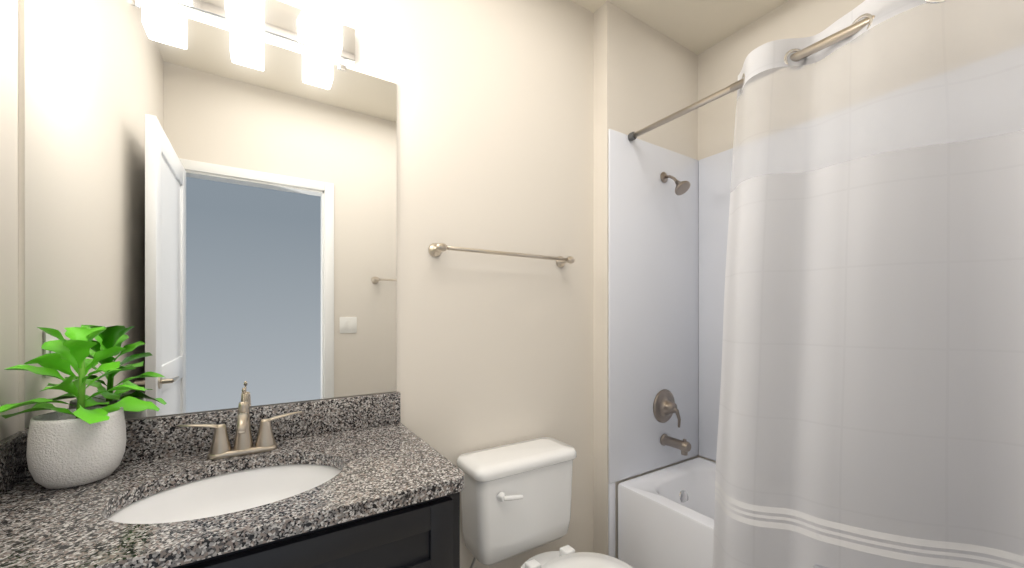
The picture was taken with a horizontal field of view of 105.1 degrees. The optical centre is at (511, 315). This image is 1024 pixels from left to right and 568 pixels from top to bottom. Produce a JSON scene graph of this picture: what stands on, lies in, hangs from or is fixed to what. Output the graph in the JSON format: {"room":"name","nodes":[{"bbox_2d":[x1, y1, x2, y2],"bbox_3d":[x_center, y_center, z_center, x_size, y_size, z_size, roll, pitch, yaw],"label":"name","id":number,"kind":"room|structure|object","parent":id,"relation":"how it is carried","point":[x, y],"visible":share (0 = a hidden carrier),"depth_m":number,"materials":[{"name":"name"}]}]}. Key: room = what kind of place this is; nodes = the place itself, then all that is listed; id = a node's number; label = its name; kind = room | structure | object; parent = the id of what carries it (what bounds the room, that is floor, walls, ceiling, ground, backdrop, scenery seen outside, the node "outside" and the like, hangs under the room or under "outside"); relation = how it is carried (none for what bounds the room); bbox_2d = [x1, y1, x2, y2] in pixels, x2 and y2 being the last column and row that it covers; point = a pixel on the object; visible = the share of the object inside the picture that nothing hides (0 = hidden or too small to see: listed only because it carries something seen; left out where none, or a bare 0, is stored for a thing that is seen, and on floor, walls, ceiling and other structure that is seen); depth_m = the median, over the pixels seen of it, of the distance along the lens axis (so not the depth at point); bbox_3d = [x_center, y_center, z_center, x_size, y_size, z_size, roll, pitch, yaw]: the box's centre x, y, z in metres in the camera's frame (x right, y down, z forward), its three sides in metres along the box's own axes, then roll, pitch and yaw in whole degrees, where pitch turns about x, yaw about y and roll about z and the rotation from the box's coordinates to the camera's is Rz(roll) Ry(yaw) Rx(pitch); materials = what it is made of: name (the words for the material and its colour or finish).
{"room":"bathroom","nodes":[
{"label":"bathroom","id":0,"kind":"room"},
{"bbox_2d":[0,0,17,439],"bbox_3d":[-0.744,-0.100,0.173,0.100,2.740,1.710,0,0,-32],"label":"wall","id":1,"kind":"structure","parent":0,"point":[8,195],"depth_m":0.89,"materials":[{"name":"beige paint"}]},
{"bbox_2d":[18,0,592,567],"bbox_3d":[-0.448,-0.100,1.427,1.943,2.740,0.110,0,0,-32],"label":"wall","id":2,"kind":"structure","parent":0,"point":[210,217],"depth_m":1.27,"materials":[{"name":"beige paint"}]},
{"bbox_2d":[149,0,354,64],"bbox_3d":[-0.744,-0.898,1.100,0.593,0.188,0.142,0,0,-32],"label":"sconce","id":3,"kind":"object","parent":2,"relation":"attached to","point":[319,28],"visible":1,"depth_m":1.16,"materials":[{"name":"white glass"}]},
{"bbox_2d":[428,243,574,266],"bbox_3d":[-0.011,-0.245,1.599,0.657,0.052,0.086,0,0,-32],"label":"towel rail","id":4,"kind":"object","parent":2,"relation":"attached to","point":[435,249],"visible":1,"depth_m":1.52,"materials":[{"name":"silver metal"}]},
{"bbox_2d":[593,1,697,558],"bbox_3d":[0.738,-0.100,2.132,0.815,2.740,0.190,0,0,-32],"label":"wall","id":5,"kind":"structure","parent":0,"point":[644,75],"depth_m":1.90,"materials":[{"name":"beige paint"}]},
{"bbox_2d":[571,0,788,54],"bbox_3d":[0.673,-1.495,0.421,2.758,0.050,3.010,0,0,-32],"label":"ceiling","id":6,"kind":"structure","parent":0,"point":[697,27],"depth_m":1.93,"materials":[{"name":"beige paint"}]},
{"bbox_2d":[698,0,1023,462],"bbox_3d":[1.525,-0.100,1.560,0.100,2.740,1.620,0,0,-32],"label":"wall","id":7,"kind":"structure","parent":0,"point":[720,64],"depth_m":1.75,"materials":[{"name":"beige paint"}]},
{"bbox_2d":[608,45,1023,557],"bbox_3d":[1.155,0.200,1.384,0.709,2.140,1.516,0,0,-32],"label":"wall panel","id":8,"kind":"object","parent":7,"relation":"attached to","point":[667,249],"visible":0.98,"depth_m":1.96,"materials":[{"name":"white plastic"}]},
{"bbox_2d":[653,389,680,427],"bbox_3d":[0.807,0.477,2.005,0.172,0.186,0.074,0,0,-32],"label":"tub valve","id":9,"kind":"object","parent":8,"relation":"attached to","point":[664,407],"visible":1,"depth_m":2.00,"materials":[{"name":"silver metal"}]},
{"bbox_2d":[660,172,690,194],"bbox_3d":[0.826,-0.672,1.976,0.080,0.142,0.142,0,0,-32],"label":"shower head","id":10,"kind":"object","parent":8,"relation":"attached to","point":[682,187],"visible":1,"depth_m":1.95},
{"bbox_2d":[660,434,690,455],"bbox_3d":[0.825,0.648,1.976,0.060,0.077,0.142,0,0,-32],"label":"tub spout","id":11,"kind":"object","parent":8,"relation":"attached to","point":[684,446],"visible":1,"depth_m":1.95,"materials":[{"name":"silver metal"}]},
{"bbox_2d":[628,0,1023,567],"bbox_3d":[0.929,0.072,1.241,0.338,1.995,1.494,0,0,-32],"label":"shower curtain","id":12,"kind":"object","parent":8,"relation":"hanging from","point":[871,410],"visible":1,"depth_m":1.11,"materials":[{"name":"white fabric"}]},
{"bbox_3d":[0.352,1.295,0.928,2.758,0.050,1.810,0,0,-32],"label":"floor","id":13,"kind":"structure","parent":0,"visible":0},
{"bbox_2d":[0,388,463,567],"bbox_3d":[-0.629,0.736,0.925,0.896,1.068,0.560,0,0,-32],"label":"bathroom vanity","id":14,"kind":"object","parent":13,"relation":"on","point":[367,481],"visible":1,"depth_m":0.89,"materials":[{"name":"black stone"}]},
{"bbox_2d":[0,326,159,488],"bbox_3d":[-0.979,0.203,0.882,0.254,0.354,0.212,0,0,-32],"label":"potted plant","id":15,"kind":"object","parent":14,"relation":"on","point":[83,443],"visible":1,"depth_m":0.87,"materials":[{"name":"green plant"}]},
{"bbox_2d":[176,388,302,460],"bbox_3d":[-0.714,0.291,1.041,0.288,0.177,0.154,0,0,-32],"label":"faucet","id":16,"kind":"object","parent":14,"relation":"on","point":[265,448],"depth_m":1.07,"materials":[{"name":"silver metal"}]},
{"bbox_2d":[457,437,632,567],"bbox_3d":[0.175,0.898,1.292,0.455,0.741,0.782,0,0,-32],"label":"toilet","id":17,"kind":"object","parent":13,"relation":"on","point":[516,499],"visible":1,"depth_m":1.42,"materials":[{"name":"white ceramic"}]},
{"bbox_2d":[618,457,828,567],"bbox_3d":[1.166,1.029,1.391,0.658,0.478,1.492,0,0,-32],"label":"bathtub","id":18,"kind":"object","parent":13,"relation":"on","point":[665,517],"visible":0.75,"depth_m":1.73,"materials":[{"name":"white ceramic"}]}
]}

